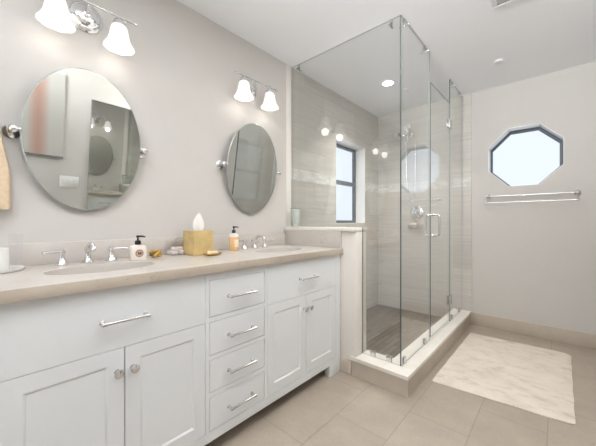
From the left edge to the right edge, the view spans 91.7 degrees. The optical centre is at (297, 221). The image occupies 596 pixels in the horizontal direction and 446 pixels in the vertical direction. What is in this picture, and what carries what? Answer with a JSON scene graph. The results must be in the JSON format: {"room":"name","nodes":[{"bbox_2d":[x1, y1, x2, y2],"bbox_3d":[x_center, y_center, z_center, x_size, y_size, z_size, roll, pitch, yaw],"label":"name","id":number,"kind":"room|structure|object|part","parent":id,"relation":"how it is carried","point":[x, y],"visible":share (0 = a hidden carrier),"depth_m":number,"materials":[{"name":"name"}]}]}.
{"room":"bathroom","nodes":[
{"label":"bathroom","id":0,"kind":"room"},
{"bbox_2d":[0,0,377,308],"bbox_3d":[-0.671,-0.142,2.098,0.200,2.525,5.430,0,0,42],"label":"wall","id":1,"kind":"structure","parent":0,"point":[179,84],"depth_m":1.85,"materials":[{"name":"paint"}]},
{"bbox_2d":[1,67,147,209],"bbox_3d":[-1.056,-0.400,1.450,0.092,0.688,0.599,0,0,42],"label":"wall mirror","id":2,"kind":"object","parent":1,"relation":"attached to","point":[79,135],"visible":1,"depth_m":1.41,"materials":[{"name":"silver metal"}]},
{"bbox_2d":[35,0,137,55],"bbox_3d":[-1.027,-1.013,1.423,0.172,0.220,0.430,0,0,42],"label":"vanity light","id":3,"kind":"object","parent":1,"relation":"attached to","point":[60,16],"visible":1,"depth_m":1.45,"materials":[{"name":"white glass"}]},
{"bbox_3d":[-1.101,-0.962,1.319,0.143,0.118,0.143,0,0,42],"label":"lamp shade","id":4,"kind":"part","parent":3,"relation":"part of","materials":[{"name":"white glass"}]},
{"bbox_3d":[-1.040,-1.054,1.435,0.078,0.041,0.024,0,0,42],"label":"arm","id":5,"kind":"part","parent":3,"relation":"part of","materials":[{"name":"silver metal"}]},
{"bbox_2d":[112,16,125,43],"bbox_3d":[-0.931,-0.999,1.508,0.060,0.133,0.060,0,0,42],"label":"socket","id":6,"kind":"object","parent":3,"relation":"attached to","point":[118,25],"depth_m":1.48,"materials":[{"name":"white glass"}]},
{"bbox_3d":[-0.931,-0.962,1.508,0.143,0.118,0.143,0,0,42],"label":"lamp shade","id":7,"kind":"part","parent":3,"relation":"part of","materials":[{"name":"white glass"}]},
{"bbox_2d":[0,233,284,265],"bbox_3d":[-0.739,0.149,1.857,0.020,0.102,1.860,0,0,42],"label":"backsplash","id":8,"kind":"structure","parent":1,"relation":"attached to","point":[31,254],"depth_m":1.52,"materials":[{"name":"beige stone"}]},
{"bbox_2d":[215,123,280,212],"bbox_3d":[-0.349,-0.406,2.239,0.091,0.682,0.600,0,0,42],"label":"wall mirror","id":9,"kind":"object","parent":1,"relation":"attached to","point":[251,164],"visible":1,"depth_m":2.21,"materials":[{"name":"silver metal"}]},
{"bbox_2d":[234,70,278,110],"bbox_3d":[-0.320,-1.013,2.213,0.172,0.220,0.430,0,0,42],"label":"vanity light","id":10,"kind":"object","parent":1,"relation":"attached to","point":[247,89],"visible":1,"depth_m":2.23,"materials":[{"name":"white glass"}]},
{"bbox_3d":[-0.394,-0.962,2.108,0.143,0.118,0.143,0,0,42],"label":"lamp shade","id":11,"kind":"part","parent":10,"relation":"part of","materials":[{"name":"white glass"}]},
{"bbox_3d":[-0.224,-0.962,2.298,0.143,0.118,0.143,0,0,42],"label":"lamp shade","id":12,"kind":"part","parent":10,"relation":"part of","materials":[{"name":"white glass"}]},
{"bbox_2d":[286,64,290,226],"bbox_3d":[-0.160,-0.142,2.667,0.204,2.525,0.060,0,0,42],"label":"trim","id":13,"kind":"structure","parent":1,"relation":"attached to","point":[288,68],"depth_m":2.60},
{"bbox_2d":[291,168,377,192],"bbox_3d":[0.506,-0.432,3.260,0.003,0.105,1.712,0,0,42],"label":"trim","id":14,"kind":"structure","parent":1,"relation":"attached to","point":[298,175],"depth_m":2.92,"materials":[{"name":"tile"}]},
{"bbox_2d":[336,138,364,222],"bbox_3d":[0.555,-0.450,3.466,0.199,0.940,0.640,0,0,42],"label":"window","id":15,"kind":"structure","parent":1,"relation":"in","point":[350,158],"depth_m":3.64,"materials":[{"name":"white glass"}]},
{"bbox_3d":[0.522,-0.450,3.496,0.043,0.940,0.640,0,0,42],"label":"frame","id":16,"kind":"part","parent":15,"relation":"part of","materials":[{"name":"grey metal"}]},
{"bbox_3d":[-1.336,-0.593,1.157,0.066,0.184,0.158,0,0,42],"label":"towel ring","id":17,"kind":"object","parent":1,"relation":"attached to","visible":0},
{"bbox_2d":[0,133,10,209],"bbox_3d":[-1.327,-0.275,1.149,0.057,0.446,0.270,0,0,42],"label":"hand towel","id":18,"kind":"object","parent":17,"relation":"hanging from","point":[5,178],"visible":1,"depth_m":1.23,"materials":[{"name":"fabric"}]},
{"bbox_2d":[306,230,365,359],"bbox_3d":[0.203,0.597,2.389,0.715,1.047,0.150,0,0,42],"label":"wall","id":19,"kind":"structure","parent":0,"point":[351,258],"depth_m":2.14,"materials":[{"name":"white paint"}]},
{"bbox_2d":[284,226,366,231],"bbox_3d":[0.203,0.059,2.387,0.716,0.028,0.183,0,0,42],"label":"trim","id":20,"kind":"structure","parent":19,"relation":"on","point":[347,229],"depth_m":2.23,"materials":[{"name":"white stone"}]},
{"bbox_2d":[291,208,299,226],"bbox_3d":[-0.024,-0.035,2.540,0.086,0.160,0.086,0,0,42],"label":"vase","id":21,"kind":"object","parent":20,"relation":"on","point":[295,212],"visible":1,"depth_m":2.51,"materials":[{"name":"clear glass"}]},
{"bbox_2d":[340,356,350,374],"bbox_3d":[0.135,1.067,2.340,0.680,0.106,0.014,0,0,42],"label":"baseboard","id":22,"kind":"structure","parent":19,"relation":"attached to","point":[345,364],"depth_m":2.14,"materials":[{"name":"tile"}]},
{"bbox_2d":[350,308,470,380],"bbox_3d":[1.137,0.993,2.635,0.422,0.023,1.799,0,0,42],"label":"trim","id":23,"kind":"structure","parent":19,"relation":"attached to","point":[407,370],"depth_m":2.16,"materials":[{"name":"white stone"}]},
{"bbox_2d":[292,15,399,365],"bbox_3d":[0.323,-0.212,2.301,0.999,2.384,0.068,0,0,42],"label":"glass panel","id":24,"kind":"object","parent":23,"relation":"on","point":[372,352],"visible":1,"depth_m":2.16,"materials":[{"name":"clear glass"}]},
{"bbox_2d":[399,15,429,365],"bbox_3d":[0.895,-0.212,2.183,0.068,2.384,0.594,0,0,42],"label":"glass panel","id":25,"kind":"object","parent":23,"relation":"on","point":[425,341],"visible":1,"depth_m":2.01,"materials":[{"name":"clear glass"}]},
{"bbox_2d":[425,82,451,336],"bbox_3d":[1.313,-0.100,2.650,0.123,2.130,0.630,0,0,42],"label":"shower door","id":26,"kind":"structure","parent":23,"relation":"on","point":[449,121],"depth_m":2.49,"materials":[{"name":"clear glass"}]},
{"bbox_3d":[1.146,0.033,2.464,0.123,0.201,0.026,0,0,42],"label":"handle","id":27,"kind":"part","parent":26,"relation":"part of","materials":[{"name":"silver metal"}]},
{"bbox_2d":[448,79,462,320],"bbox_3d":[1.659,-0.212,3.037,0.068,2.384,0.498,0,0,42],"label":"glass panel","id":28,"kind":"object","parent":23,"relation":"on","point":[452,84],"visible":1,"depth_m":2.92,"materials":[{"name":"clear glass"}]},
{"bbox_2d":[351,314,470,397],"bbox_3d":[1.141,1.062,2.639,0.414,0.116,1.790,0,0,42],"label":"trim","id":29,"kind":"structure","parent":19,"relation":"attached to","point":[405,388],"depth_m":2.02,"materials":[{"name":"tile"}]},
{"bbox_2d":[177,0,595,116],"bbox_3d":[0.191,-1.455,1.225,2.650,0.100,5.680,0,0,42],"label":"ceiling","id":30,"kind":"structure","parent":0,"point":[463,39],"depth_m":2.23,"materials":[{"name":"paint"}]},
{"bbox_2d":[381,80,394,86],"bbox_3d":[0.913,-1.402,2.935,0.144,0.006,0.144,0,0,42],"label":"recessed light","id":31,"kind":"object","parent":30,"relation":"in","point":[386,83],"visible":1,"depth_m":2.94,"materials":[{"name":"paint"}]},
{"bbox_2d":[493,58,504,64],"bbox_3d":[1.758,-1.397,2.533,0.084,0.014,0.084,0,0,42],"label":"sprinkler","id":32,"kind":"object","parent":30,"relation":"attached to","point":[498,61],"visible":1,"depth_m":2.52,"materials":[{"name":"paint"}]},
{"bbox_2d":[490,0,514,8],"bbox_3d":[1.293,-1.399,1.691,0.300,0.012,0.304,0,0,42],"label":"ceiling vent","id":33,"kind":"object","parent":30,"relation":"in","point":[495,4],"visible":1,"depth_m":1.85,"materials":[{"name":"paint"}]},
{"bbox_2d":[205,304,595,445],"bbox_3d":[0.191,1.166,1.225,2.650,0.108,5.680,0,0,42],"label":"floor","id":34,"kind":"structure","parent":0,"point":[340,409],"depth_m":1.69,"materials":[{"name":"tile"}]},
{"bbox_2d":[0,254,339,445],"bbox_3d":[-0.501,0.681,1.669,0.616,0.878,1.843,0,0,42],"label":"bathroom vanity","id":35,"kind":"object","parent":34,"relation":"on","point":[185,361],"visible":0.98,"depth_m":1.21,"materials":[{"name":"white wood"}]},
{"bbox_3d":[-0.773,0.731,0.974,0.019,0.515,0.333,0,0,42],"label":"door","id":36,"kind":"part","parent":35,"relation":"part of","materials":[{"name":"white wood"}]},
{"bbox_3d":[-0.661,0.357,1.099,0.019,0.229,0.671,0,0,42],"label":"false drawer","id":37,"kind":"part","parent":35,"relation":"part of","materials":[{"name":"white wood"}]},
{"bbox_3d":[-0.658,0.558,1.062,0.035,0.033,0.033,0,0,42],"label":"knob","id":38,"kind":"part","parent":35,"relation":"part of","materials":[{"name":"silver metal"}]},
{"bbox_3d":[-0.640,0.364,1.080,0.038,0.018,0.165,0,0,42],"label":"handle","id":39,"kind":"part","parent":35,"relation":"part of","materials":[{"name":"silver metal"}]},
{"bbox_3d":[-0.623,0.558,1.101,0.035,0.033,0.033,0,0,42],"label":"knob","id":40,"kind":"part","parent":35,"relation":"part of","materials":[{"name":"silver metal"}]},
{"bbox_3d":[-0.549,0.731,1.224,0.019,0.515,0.333,0,0,42],"label":"door","id":41,"kind":"part","parent":35,"relation":"part of","materials":[{"name":"white wood"}]},
{"bbox_2d":[0,230,342,304],"bbox_3d":[-0.514,0.157,1.667,0.607,0.166,1.878,0,0,42],"label":"countertop","id":42,"kind":"structure","parent":35,"relation":"on","point":[40,279],"depth_m":1.38,"materials":[{"name":"beige stone"}]},
{"bbox_2d":[0,264,25,273],"bbox_3d":[-1.224,0.192,1.129,0.204,0.016,0.240,0,0,42],"label":"tray","id":43,"kind":"object","parent":42,"relation":"on","point":[19,267],"visible":0.84,"depth_m":1.16,"materials":[{"name":"white ceramic"}]},
{"bbox_2d":[0,247,9,269],"bbox_3d":[-1.181,0.148,1.125,0.088,0.090,0.088,0,0,42],"label":"ceramic cup","id":44,"kind":"object","parent":43,"relation":"on","point":[4,251],"visible":0.91,"depth_m":1.12,"materials":[{"name":"white ceramic"}]},
{"bbox_2d":[41,242,127,265],"bbox_3d":[-0.991,0.147,1.380,0.162,0.105,0.343,0,0,42],"label":"faucet","id":45,"kind":"object","parent":42,"relation":"on","point":[90,247],"visible":1,"depth_m":1.38,"materials":[{"name":"silver metal"}]},
{"bbox_3d":[-1.107,0.140,1.302,0.015,0.016,0.073,0,0,29],"label":"lever","id":46,"kind":"part","parent":45,"relation":"part of","materials":[{"name":"silver metal"}]},
{"bbox_3d":[-1.088,0.163,1.333,0.052,0.074,0.052,0,0,42],"label":"handle","id":47,"kind":"part","parent":45,"relation":"part of","materials":[{"name":"silver metal"}]},
{"bbox_3d":[-0.986,0.147,1.376,0.149,0.105,0.054,0,0,42],"label":"spout","id":48,"kind":"part","parent":45,"relation":"part of","materials":[{"name":"silver metal"}]},
{"bbox_3d":[-0.955,0.163,1.482,0.052,0.074,0.052,0,0,42],"label":"handle","id":49,"kind":"part","parent":45,"relation":"part of","materials":[{"name":"silver metal"}]},
{"bbox_2d":[129,235,145,260],"bbox_3d":[-0.833,0.136,1.509,0.049,0.128,0.076,0,0,42],"label":"soap bottle","id":50,"kind":"object","parent":42,"relation":"on","point":[137,251],"visible":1,"depth_m":1.50,"materials":[{"name":"white plastic"}]},
{"bbox_2d":[149,249,161,257],"bbox_3d":[-0.790,0.177,1.610,0.060,0.042,0.069,0,0,42],"label":"ornament","id":51,"kind":"object","parent":42,"relation":"on","point":[155,252],"visible":1,"depth_m":1.59,"materials":[{"name":"gold metal"}]},
{"bbox_2d":[183,230,212,255],"bbox_3d":[-0.611,0.127,1.773,0.130,0.145,0.126,0,0,42],"label":"tissue box","id":52,"kind":"object","parent":42,"relation":"on","point":[195,243],"visible":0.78,"depth_m":1.73,"materials":[{"name":"gold metal"}]},
{"bbox_2d":[193,213,203,230],"bbox_3d":[-0.611,0.006,1.773,0.043,0.121,0.065,0,0,19],"label":"tissue","id":53,"kind":"object","parent":52,"relation":"in","point":[198,223],"visible":0.92,"depth_m":1.76,"materials":[{"name":"paper"}]},
{"bbox_2d":[203,252,221,255],"bbox_3d":[-0.502,0.192,1.705,0.070,0.016,0.109,0,0,42],"label":"soap dish","id":54,"kind":"object","parent":42,"relation":"on","point":[218,253],"visible":0.88,"depth_m":1.68,"materials":[{"name":"gold metal"}]},
{"bbox_2d":[207,250,217,253],"bbox_3d":[-0.502,0.182,1.705,0.034,0.024,0.064,0,0,42],"label":"soap bar","id":55,"kind":"object","parent":54,"relation":"in","point":[212,251],"visible":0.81,"depth_m":1.69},
{"bbox_2d":[229,226,238,250],"bbox_3d":[-0.443,0.116,2.004,0.064,0.168,0.065,0,0,42],"label":"soap bottle","id":56,"kind":"object","parent":42,"relation":"on","point":[233,238],"visible":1,"depth_m":1.98,"materials":[{"name":"orange plastic"}]},
{"bbox_2d":[238,234,272,248],"bbox_3d":[-0.295,0.147,2.157,0.162,0.105,0.343,0,0,42],"label":"faucet","id":57,"kind":"object","parent":42,"relation":"on","point":[254,243],"visible":0.98,"depth_m":2.17,"materials":[{"name":"silver metal"}]},
{"bbox_3d":[-0.392,0.163,2.110,0.052,0.074,0.052,0,0,42],"label":"handle","id":58,"kind":"part","parent":57,"relation":"part of","materials":[{"name":"silver metal"}]},
{"bbox_3d":[-0.290,0.147,2.153,0.149,0.105,0.054,0,0,42],"label":"spout","id":59,"kind":"part","parent":57,"relation":"part of","materials":[{"name":"silver metal"}]},
{"bbox_3d":[-0.259,0.163,2.259,0.052,0.074,0.052,0,0,42],"label":"handle","id":60,"kind":"part","parent":57,"relation":"part of","materials":[{"name":"silver metal"}]},
{"bbox_3d":[-0.308,0.909,1.493,0.019,0.157,0.339,0,0,42],"label":"drawer","id":61,"kind":"part","parent":35,"relation":"part of","materials":[{"name":"white wood"}]},
{"bbox_3d":[-0.308,0.731,1.493,0.019,0.151,0.339,0,0,42],"label":"drawer","id":62,"kind":"part","parent":35,"relation":"part of","materials":[{"name":"white wood"}]},
{"bbox_3d":[-0.308,0.553,1.493,0.019,0.155,0.339,0,0,42],"label":"drawer","id":63,"kind":"part","parent":35,"relation":"part of","materials":[{"name":"white wood"}]},
{"bbox_3d":[-0.308,0.363,1.493,0.019,0.173,0.339,0,0,42],"label":"drawer","id":64,"kind":"part","parent":35,"relation":"part of","materials":[{"name":"white wood"}]},
{"bbox_3d":[-0.281,0.917,1.480,0.038,0.018,0.165,0,0,42],"label":"handle","id":65,"kind":"part","parent":35,"relation":"part of","materials":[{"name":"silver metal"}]},
{"bbox_3d":[-0.281,0.737,1.480,0.038,0.018,0.165,0,0,42],"label":"handle","id":66,"kind":"part","parent":35,"relation":"part of","materials":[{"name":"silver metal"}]},
{"bbox_3d":[-0.281,0.560,1.480,0.038,0.018,0.165,0,0,42],"label":"handle","id":67,"kind":"part","parent":35,"relation":"part of","materials":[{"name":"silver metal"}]},
{"bbox_3d":[-0.281,0.368,1.480,0.038,0.018,0.165,0,0,42],"label":"handle","id":68,"kind":"part","parent":35,"relation":"part of","materials":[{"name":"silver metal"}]},
{"bbox_3d":[-0.307,0.639,1.495,0.020,0.795,1.843,0,0,42],"label":"frame","id":69,"kind":"part","parent":35,"relation":"part of","materials":[{"name":"white wood"}]},
{"bbox_3d":[-0.067,0.731,1.762,0.019,0.515,0.336,0,0,42],"label":"door","id":70,"kind":"part","parent":35,"relation":"part of","materials":[{"name":"white wood"}]},
{"bbox_3d":[0.046,0.357,1.888,0.019,0.229,0.677,0,0,42],"label":"false drawer","id":71,"kind":"part","parent":35,"relation":"part of","materials":[{"name":"white wood"}]},
{"bbox_3d":[0.074,0.364,1.877,0.038,0.018,0.165,0,0,42],"label":"handle","id":72,"kind":"part","parent":35,"relation":"part of","materials":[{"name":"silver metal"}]},
{"bbox_3d":[0.159,0.731,2.014,0.019,0.515,0.336,0,0,42],"label":"door","id":73,"kind":"part","parent":35,"relation":"part of","materials":[{"name":"white wood"}]},
{"bbox_3d":[0.255,1.079,2.141,0.045,0.083,0.130,0,0,42],"label":"leg","id":74,"kind":"part","parent":35,"relation":"part of","materials":[{"name":"white wood"}]},
{"bbox_2d":[432,333,575,424],"bbox_3d":[1.616,1.115,2.233,0.745,0.010,1.216,0,0,42],"label":"bath rug","id":75,"kind":"object","parent":34,"relation":"on","point":[533,379],"visible":1,"depth_m":2.09,"materials":[{"name":"beige fabric"}]},
{"bbox_2d":[378,61,595,334],"bbox_3d":[1.996,-0.142,3.241,2.250,2.525,0.248,0,0,42],"label":"wall","id":76,"kind":"structure","parent":0,"point":[533,262],"depth_m":3.04,"materials":[{"name":"paint"}]},
{"bbox_2d":[392,124,415,207],"bbox_3d":[1.300,-0.653,3.530,0.251,0.974,0.250,0,0,42],"label":"handheld shower","id":77,"kind":"object","parent":76,"relation":"attached to","point":[407,128],"visible":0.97,"depth_m":3.49,"materials":[{"name":"silver metal"}]},
{"bbox_2d":[408,224,423,227],"bbox_3d":[1.420,0.055,3.534,0.190,0.040,0.085,0,0,42],"label":"soap shelf","id":78,"kind":"object","parent":76,"relation":"attached to","point":[409,225],"visible":1,"depth_m":3.51,"materials":[{"name":"white ceramic"}]},
{"bbox_2d":[410,206,423,219],"bbox_3d":[1.430,-0.106,3.524,0.170,0.170,0.085,0,0,42],"label":"shower valve","id":79,"kind":"object","parent":76,"relation":"attached to","point":[416,213],"visible":1,"depth_m":3.53,"materials":[{"name":"silver metal"}]},
{"bbox_2d":[378,177,470,192],"bbox_3d":[1.486,-0.432,3.530,1.097,0.105,0.003,0,0,42],"label":"trim","id":80,"kind":"structure","parent":76,"relation":"attached to","point":[459,182],"depth_m":3.48,"materials":[{"name":"tile"}]},
{"bbox_2d":[488,123,563,185],"bbox_3d":[2.310,-0.655,2.954,0.594,0.594,0.226,0,0,42],"label":"window","id":81,"kind":"structure","parent":76,"relation":"in","point":[526,154],"depth_m":3.00,"materials":[{"name":"glass"}]},
{"bbox_2d":[485,190,580,203],"bbox_3d":[2.231,-0.234,2.798,0.728,0.102,0.114,0,0,42],"label":"towel rail","id":82,"kind":"object","parent":76,"relation":"attached to","point":[576,192],"visible":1,"depth_m":2.73,"materials":[{"name":"silver metal"}]},
{"bbox_3d":[2.484,-0.234,2.571,0.048,0.102,0.114,0,0,42],"label":"post","id":83,"kind":"part","parent":82,"relation":"part of","materials":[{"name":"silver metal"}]},
{"bbox_2d":[471,312,595,349],"bbox_3d":[2.325,1.054,2.783,1.150,0.131,0.012,0,0,42],"label":"baseboard","id":84,"kind":"structure","parent":76,"relation":"attached to","point":[587,340],"depth_m":2.79,"materials":[{"name":"tile"}]}
]}

